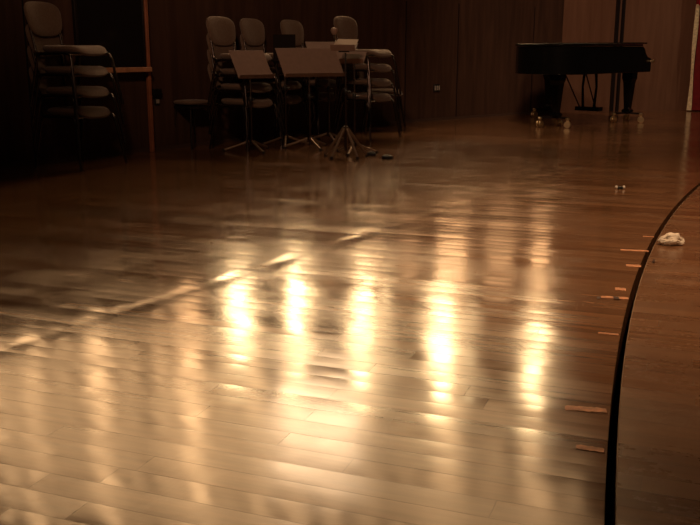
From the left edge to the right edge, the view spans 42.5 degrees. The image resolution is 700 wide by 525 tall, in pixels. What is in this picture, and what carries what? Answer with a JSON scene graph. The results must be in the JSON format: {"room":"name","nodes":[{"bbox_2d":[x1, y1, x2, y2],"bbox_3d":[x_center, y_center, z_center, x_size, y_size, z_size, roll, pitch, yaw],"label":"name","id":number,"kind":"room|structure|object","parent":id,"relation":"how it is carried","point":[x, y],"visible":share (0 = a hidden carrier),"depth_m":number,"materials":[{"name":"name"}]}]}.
{"room":"music room","nodes":[
{"label":"music room","id":0,"kind":"room"},
{"bbox_2d":[0,0,98,162],"bbox_3d":[-2.640,-1.667,7.726,0.080,1.600,0.956,12,18,41],"label":"wall","id":1,"kind":"structure","parent":0,"point":[58,139],"depth_m":7.62,"materials":[{"name":"brown wood"}]},
{"bbox_2d":[21,0,35,159],"bbox_3d":[-2.717,-1.613,7.589,0.012,1.560,0.012,12,18,41],"label":"trim","id":2,"kind":"structure","parent":1,"relation":"attached to","point":[21,0],"depth_m":7.58,"materials":[{"name":"black wood"}]},
{"bbox_2d":[94,0,239,152],"bbox_3d":[-1.767,-1.917,8.779,0.080,1.600,1.834,10,17,36],"label":"wall","id":3,"kind":"structure","parent":0,"point":[178,32],"depth_m":8.77,"materials":[{"name":"brown wood"}]},
{"bbox_2d":[71,0,154,151],"bbox_3d":[-2.118,-1.770,8.158,0.110,1.600,0.799,10,17,37],"label":"window","id":4,"kind":"structure","parent":3,"relation":"in","point":[121,27],"depth_m":8.14,"materials":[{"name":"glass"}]},
{"bbox_2d":[154,98,159,104],"bbox_3d":[-1.854,-1.550,8.659,0.022,0.060,0.060,10,17,36],"label":"wall socket","id":5,"kind":"object","parent":3,"relation":"attached to","point":[156,100],"visible":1,"depth_m":8.65,"materials":[{"name":"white plastic"}]},
{"bbox_2d":[1,120,398,166],"bbox_3d":[-1.129,-1.343,9.744,0.119,0.035,5.796,10,17,36],"label":"baseboard","id":6,"kind":"structure","parent":3,"relation":"attached to","point":[233,139],"depth_m":8.79,"materials":[{"name":"brown wood"}]},
{"bbox_2d":[236,0,400,137],"bbox_3d":[-0.292,-2.373,10.645,0.080,1.620,3.008,10,17,37],"label":"wall","id":7,"kind":"structure","parent":0,"point":[378,22],"depth_m":10.58,"materials":[{"name":"brown wood"}]},
{"bbox_2d":[0,110,699,524],"bbox_3d":[2.500,-1.548,11.220,23.000,0.250,25.452,0,13,0],"label":"floor","id":8,"kind":"structure","parent":0,"point":[296,334],"depth_m":3.20,"materials":[{"name":"brown wood"}]},
{"bbox_2d":[29,66,127,170],"bbox_3d":[-2.323,-1.237,7.563,0.608,0.845,0.602,6,15,23],"label":"chair","id":9,"kind":"object","parent":8,"relation":"on","point":[66,112],"visible":0.76,"depth_m":7.46,"materials":[{"name":"grey fabric"}]},
{"bbox_2d":[27,45,126,150],"bbox_3d":[-2.323,-1.401,7.524,0.608,0.845,0.602,6,15,23],"label":"chair","id":10,"kind":"object","parent":9,"relation":"on","point":[65,91],"visible":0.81,"depth_m":7.41,"materials":[{"name":"grey fabric"}]},
{"bbox_2d":[25,24,125,129],"bbox_3d":[-2.323,-1.564,7.485,0.608,0.845,0.602,6,15,23],"label":"chair","id":11,"kind":"object","parent":10,"relation":"on","point":[79,71],"visible":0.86,"depth_m":7.37,"materials":[{"name":"grey metal"}]},
{"bbox_2d":[24,1,123,107],"bbox_3d":[-2.323,-1.727,7.446,0.608,0.845,0.602,6,15,23],"label":"chair","id":12,"kind":"object","parent":11,"relation":"on","point":[43,19],"visible":1,"depth_m":7.38,"materials":[{"name":"grey fabric"}]},
{"bbox_2d":[174,99,213,149],"bbox_3d":[-1.560,-1.371,8.915,0.300,0.476,0.300,11,17,39],"label":"stool","id":13,"kind":"object","parent":8,"relation":"on","point":[190,104],"visible":0.92,"depth_m":8.78,"materials":[{"name":"grey fabric"}]},
{"bbox_2d":[208,64,283,151],"bbox_3d":[-1.068,-1.563,8.932,0.608,0.845,0.602,9,16,32],"label":"chair","id":14,"kind":"object","parent":8,"relation":"on","point":[259,102],"visible":0.66,"depth_m":8.84,"materials":[{"name":"grey metal"}]},
{"bbox_2d":[206,34,284,121],"bbox_3d":[-1.068,-1.844,8.866,0.608,0.845,0.602,9,16,32],"label":"chair","id":15,"kind":"object","parent":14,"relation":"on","point":[226,72],"visible":0.45,"depth_m":8.80,"materials":[{"name":"grey metal"}]},
{"bbox_2d":[206,16,284,105],"bbox_3d":[-1.068,-1.984,8.832,0.608,0.845,0.602,9,16,32],"label":"chair","id":16,"kind":"object","parent":15,"relation":"on","point":[221,30],"visible":0.73,"depth_m":8.84,"materials":[{"name":"grey metal"}]},
{"bbox_2d":[207,48,284,136],"bbox_3d":[-1.068,-1.704,8.899,0.608,0.845,0.602,9,16,32],"label":"chair","id":17,"kind":"object","parent":14,"relation":"on","point":[226,87],"visible":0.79,"depth_m":8.80,"materials":[{"name":"grey fabric"}]},
{"bbox_2d":[222,50,274,153],"bbox_3d":[-0.913,-1.526,8.546,0.498,0.947,0.440,-8,16,-31],"label":"music stand","id":18,"kind":"object","parent":8,"relation":"on","point":[248,64],"visible":1,"depth_m":8.52,"materials":[{"name":"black metal"}]},
{"bbox_2d":[243,78,311,145],"bbox_3d":[-0.810,-1.697,9.494,0.608,0.845,0.602,8,15,29],"label":"chair","id":19,"kind":"object","parent":8,"relation":"on","point":[291,99],"visible":0.35,"depth_m":9.43,"materials":[{"name":"grey metal"}]},
{"bbox_2d":[241,48,312,128],"bbox_3d":[-0.810,-1.837,9.461,0.608,0.845,0.602,8,15,29],"label":"chair","id":20,"kind":"object","parent":19,"relation":"on","point":[294,85],"visible":0.3,"depth_m":9.37,"materials":[{"name":"grey metal"}]},
{"bbox_2d":[240,34,311,115],"bbox_3d":[-0.810,-1.978,9.427,0.608,0.845,0.602,8,15,29],"label":"chair","id":21,"kind":"object","parent":20,"relation":"on","point":[248,47],"visible":0.28,"depth_m":9.37,"materials":[{"name":"grey metal"}]},
{"bbox_2d":[240,18,311,100],"bbox_3d":[-0.810,-2.118,9.394,0.608,0.845,0.602,8,15,29],"label":"chair","id":22,"kind":"object","parent":21,"relation":"on","point":[252,30],"visible":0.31,"depth_m":9.44,"materials":[{"name":"grey fabric"}]},
{"bbox_2d":[262,34,310,148],"bbox_3d":[-0.643,-1.703,8.955,0.498,1.101,0.440,-1,13,-3],"label":"music stand","id":23,"kind":"object","parent":8,"relation":"on","point":[279,40],"visible":0.84,"depth_m":8.89,"materials":[{"name":"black metal"}]},
{"bbox_2d":[275,48,346,150],"bbox_3d":[-0.371,-1.597,8.792,0.640,0.970,0.440,-7,15,-26],"label":"music stand","id":24,"kind":"object","parent":8,"relation":"on","point":[294,62],"visible":0.94,"depth_m":8.75,"materials":[{"name":"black metal"}]},
{"bbox_2d":[283,75,347,140],"bbox_3d":[-0.429,-1.814,9.982,0.608,0.845,0.602,8,16,31],"label":"chair","id":25,"kind":"object","parent":8,"relation":"on","point":[323,96],"visible":0.27,"depth_m":9.86,"materials":[{"name":"grey metal"}]},
{"bbox_2d":[283,78,347,126],"bbox_3d":[-0.429,-1.954,9.949,0.608,0.845,0.602,8,16,31],"label":"chair","id":26,"kind":"object","parent":25,"relation":"on","point":[322,83],"visible":0.27,"depth_m":9.76,"materials":[{"name":"grey metal"}]},
{"bbox_2d":[283,42,347,113],"bbox_3d":[-0.429,-2.094,9.915,0.608,0.845,0.602,8,16,31],"label":"chair","id":27,"kind":"object","parent":26,"relation":"on","point":[300,46],"visible":0.06,"depth_m":9.78,"materials":[{"name":"grey metal"}]},
{"bbox_2d":[280,20,347,99],"bbox_3d":[-0.429,-2.234,9.882,0.608,0.845,0.602,8,16,31],"label":"chair","id":28,"kind":"object","parent":27,"relation":"on","point":[295,27],"visible":0.27,"depth_m":9.96,"materials":[{"name":"grey metal"}]},
{"bbox_2d":[305,42,343,143],"bbox_3d":[-0.195,-1.752,9.308,0.498,1.032,0.440,-5,14,-19],"label":"music stand","id":29,"kind":"object","parent":8,"relation":"on","point":[328,133],"visible":0.41,"depth_m":9.33,"materials":[{"name":"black metal"}]},
{"bbox_2d":[324,43,367,159],"bbox_3d":[-0.049,-1.458,8.114,0.404,1.014,0.407,3,14,14],"label":"music stand","id":30,"kind":"object","parent":8,"relation":"on","point":[345,130],"visible":0.93,"depth_m":8.10,"materials":[{"name":"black metal"}]},
{"bbox_2d":[331,28,337,41],"bbox_3d":[-0.140,-2.025,8.034,0.066,0.141,0.075,0,13,0],"label":"lamp","id":31,"kind":"object","parent":30,"relation":"on","point":[334,31],"visible":1,"depth_m":8.01,"materials":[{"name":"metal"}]},
{"bbox_2d":[334,39,358,44],"bbox_3d":[-0.038,-1.935,7.951,0.212,0.079,0.124,3,14,14],"label":"sheet music","id":32,"kind":"object","parent":30,"relation":"on","point":[339,41],"visible":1,"depth_m":7.96,"materials":[{"name":"beige paper"}]},
{"bbox_2d":[337,52,377,155],"bbox_3d":[0.030,-1.471,8.334,0.411,0.937,0.364,3,14,14],"label":"music stand","id":33,"kind":"object","parent":8,"relation":"on","point":[361,59],"visible":0.86,"depth_m":8.33,"materials":[{"name":"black metal"}]},
{"bbox_2d":[346,54,359,57],"bbox_3d":[0.029,-1.886,8.236,0.127,0.046,0.048,3,14,14],"label":"sheet music","id":34,"kind":"object","parent":33,"relation":"on","point":[348,55],"visible":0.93,"depth_m":8.23,"materials":[{"name":"beige paper"}]},
{"bbox_2d":[334,72,400,140],"bbox_3d":[0.153,-1.796,9.908,0.608,0.845,0.602,10,16,35],"label":"chair","id":35,"kind":"object","parent":8,"relation":"on","point":[377,97],"visible":0.58,"depth_m":9.82,"materials":[{"name":"grey metal"}]},
{"bbox_2d":[334,63,400,126],"bbox_3d":[0.153,-1.948,9.871,0.608,0.845,0.602,10,16,35],"label":"chair","id":36,"kind":"object","parent":35,"relation":"on","point":[360,82],"visible":0.58,"depth_m":9.74,"materials":[{"name":"grey fabric"}]},
{"bbox_2d":[334,35,400,111],"bbox_3d":[0.153,-2.099,9.835,0.608,0.845,0.602,10,16,35],"label":"chair","id":37,"kind":"object","parent":36,"relation":"on","point":[381,68],"visible":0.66,"depth_m":9.68,"materials":[{"name":"grey metal"}]},
{"bbox_2d":[334,16,401,96],"bbox_3d":[0.153,-2.251,9.799,0.608,0.845,0.602,10,16,35],"label":"chair","id":38,"kind":"object","parent":37,"relation":"on","point":[347,28],"visible":0.62,"depth_m":9.78,"materials":[{"name":"grey fabric"}]},
{"bbox_2d":[367,151,375,155],"bbox_3d":[0.200,-1.012,8.332,0.090,0.045,0.090,0,13,0],"label":"puck","id":39,"kind":"object","parent":8,"relation":"on","point":[371,153],"visible":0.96,"depth_m":8.30,"materials":[{"name":"black rubber"}]},
{"bbox_2d":[358,63,405,130],"bbox_3d":[0.363,-2.052,10.982,0.608,0.845,0.602,2,14,8],"label":"chair","id":40,"kind":"object","parent":8,"relation":"on","point":[389,91],"visible":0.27,"depth_m":10.80,"materials":[{"name":"grey fabric"}]},
{"bbox_2d":[382,154,392,159],"bbox_3d":[0.335,-0.954,8.089,0.104,0.045,0.104,0,13,0],"label":"puck","id":41,"kind":"object","parent":8,"relation":"on","point":[387,156],"visible":1,"depth_m":8.05,"materials":[{"name":"black rubber"}]},
{"bbox_2d":[515,42,654,127],"bbox_3d":[2.761,-2.354,11.814,1.662,1.041,2.135,12,18,42],"label":"grand piano","id":42,"kind":"object","parent":8,"relation":"on","point":[554,61],"visible":1,"depth_m":11.19,"materials":[{"name":"black lacquered wood"},{"name":"brass"}]},
{"bbox_2d":[565,405,606,412],"bbox_3d":[0.650,0.404,2.482,0.111,0.002,0.038,3,14,11],"label":"tape mark","id":43,"kind":"object","parent":8,"relation":"on","point":[567,407],"visible":1,"depth_m":2.48,"materials":[{"name":"orange plastic"}]},
{"bbox_2d":[575,445,603,452],"bbox_3d":[0.597,0.463,2.238,0.068,0.002,0.030,5,14,19],"label":"tape mark","id":44,"kind":"object","parent":8,"relation":"on","point":[580,447],"visible":1,"depth_m":2.24,"materials":[{"name":"orange plastic"}]},
{"bbox_2d":[598,332,618,335],"bbox_3d":[0.900,0.248,3.138,0.069,0.002,0.019,5,14,19],"label":"tape mark","id":45,"kind":"object","parent":8,"relation":"on","point":[598,332],"visible":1,"depth_m":3.14,"materials":[{"name":"orange plastic"}]},
{"bbox_2d":[601,296,628,299],"bbox_3d":[1.056,0.140,3.590,0.106,0.002,0.036,3,14,12],"label":"tape mark","id":46,"kind":"object","parent":8,"relation":"on","point":[606,297],"visible":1,"depth_m":3.59,"materials":[{"name":"orange plastic"}]},
{"bbox_2d":[615,287,625,290],"bbox_3d":[1.117,0.110,3.717,0.044,0.002,0.045,4,14,16],"label":"tape mark","id":47,"kind":"object","parent":8,"relation":"on","point":[616,288],"visible":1,"depth_m":3.71,"materials":[{"name":"orange plastic"}]},
{"bbox_2d":[626,264,640,266],"bbox_3d":[1.297,0.015,4.117,0.066,0.002,0.046,4,14,15],"label":"tape mark","id":48,"kind":"object","parent":8,"relation":"on","point":[628,265],"visible":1,"depth_m":4.12,"materials":[{"name":"orange plastic"}]},
{"bbox_2d":[620,249,648,251],"bbox_3d":[1.400,-0.059,4.428,0.132,0.002,0.036,3,14,12],"label":"tape mark","id":49,"kind":"object","parent":8,"relation":"on","point":[620,249],"visible":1,"depth_m":4.42,"materials":[{"name":"orange plastic"}]},
{"bbox_2d":[615,186,699,524],"bbox_3d":[5.673,-1.004,8.448,3.059,0.017,22.732,10,17,37],"label":"trim","id":50,"kind":"structure","parent":8,"relation":"on","point":[699,186],"depth_m":2.50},
{"bbox_2d":[657,232,684,245],"bbox_3d":[1.633,-0.121,4.572,0.138,0.063,0.096,0,13,0],"label":"crumpled tissue","id":51,"kind":"object","parent":8,"relation":"on","point":[669,239],"visible":1,"depth_m":4.55,"materials":[{"name":"beige paper"}]},
{"bbox_2d":[686,0,699,109],"bbox_3d":[6.833,-3.538,14.134,3.172,2.230,0.326,-3,14,-12],"label":"stage curtain","id":52,"kind":"object","parent":8,"relation":"on","point":[693,103],"visible":1,"depth_m":14.00,"materials":[{"name":"red fabric"}]},
{"bbox_2d":[400,0,534,119],"bbox_3d":[1.665,-2.893,12.614,2.658,1.720,0.080,-11,17,-38],"label":"wall","id":53,"kind":"structure","parent":0,"point":[488,82],"depth_m":12.51,"materials":[{"name":"brown wood"}]},
{"bbox_2d":[404,1,406,117],"bbox_3d":[0.729,-2.627,11.840,0.012,1.560,0.012,-11,17,-38],"label":"trim","id":54,"kind":"structure","parent":53,"relation":"attached to","point":[406,1],"depth_m":11.82,"materials":[{"name":"black wood"}]},
{"bbox_2d":[433,84,439,91],"bbox_3d":[1.183,-2.378,12.263,0.110,0.100,0.022,-11,17,-38],"label":"wall socket","id":55,"kind":"object","parent":53,"relation":"attached to","point":[436,88],"visible":1,"depth_m":12.25,"materials":[{"name":"white plastic"}]},
{"bbox_2d":[456,3,459,116],"bbox_3d":[1.484,-2.769,12.439,0.012,1.560,0.012,-11,17,-38],"label":"trim","id":56,"kind":"structure","parent":53,"relation":"attached to","point":[459,3],"depth_m":12.43,"materials":[{"name":"black wood"}]},
{"bbox_2d":[401,112,530,122],"bbox_3d":[1.695,-2.065,12.773,2.658,0.035,0.015,-11,17,-38],"label":"baseboard","id":57,"kind":"structure","parent":53,"relation":"attached to","point":[517,113],"depth_m":12.70,"materials":[{"name":"brown wood"}]},
{"bbox_2d":[530,10,534,111],"bbox_3d":[2.720,-3.003,13.419,0.012,1.560,0.012,-8,16,-32],"label":"trim","id":58,"kind":"structure","parent":53,"relation":"attached to","point":[534,10],"depth_m":13.47,"materials":[{"name":"black wood"}]},
{"bbox_2d":[531,0,563,111],"bbox_3d":[2.948,-3.165,13.580,0.594,1.800,0.080,-8,16,-32],"label":"wall","id":59,"kind":"structure","parent":0,"point":[549,14],"depth_m":13.50,"materials":[{"name":"brown wood"}]},
{"bbox_2d":[536,111,551,113],"bbox_3d":[2.974,-2.297,13.746,0.594,0.035,0.015,-8,16,-32],"label":"baseboard","id":60,"kind":"structure","parent":59,"relation":"attached to","point":[538,112],"depth_m":13.72,"materials":[{"name":"brown wood"}]},
{"bbox_2d":[604,362,623,524],"bbox_3d":[3.000,-0.851,9.049,26.000,0.050,36.000,0,13,0],"label":"trim","id":61,"kind":"structure","parent":0,"point":[613,438],"depth_m":2.77,"materials":[{"name":"black"}]},
{"bbox_2d":[560,0,695,111],"bbox_3d":[6.347,-5.448,14.104,6.514,6.000,0.100,-4,14,-15],"label":"wall","id":62,"kind":"structure","parent":0,"point":[666,26],"depth_m":14.04,"materials":[{"name":"brown wood"}]},
{"bbox_2d":[609,0,619,111],"bbox_3d":[4.095,-5.288,13.430,0.045,6.000,0.050,-4,14,-15],"label":"trim","id":63,"kind":"structure","parent":62,"relation":"attached to","point":[617,13],"depth_m":13.86,"materials":[{"name":"black wood"}]},
{"bbox_2d":[613,0,621,110],"bbox_3d":[4.141,-5.295,13.459,0.050,6.000,0.012,-4,14,-15],"label":"trim","id":64,"kind":"structure","parent":62,"relation":"attached to","point":[620,0],"depth_m":13.89,"materials":[{"name":"brown wood"}]},
{"bbox_2d":[615,0,625,111],"bbox_3d":[4.190,-5.294,13.456,0.035,6.000,0.050,-4,14,-15],"label":"trim","id":65,"kind":"structure","parent":62,"relation":"attached to","point":[623,1],"depth_m":13.88,"materials":[{"name":"black wood"}]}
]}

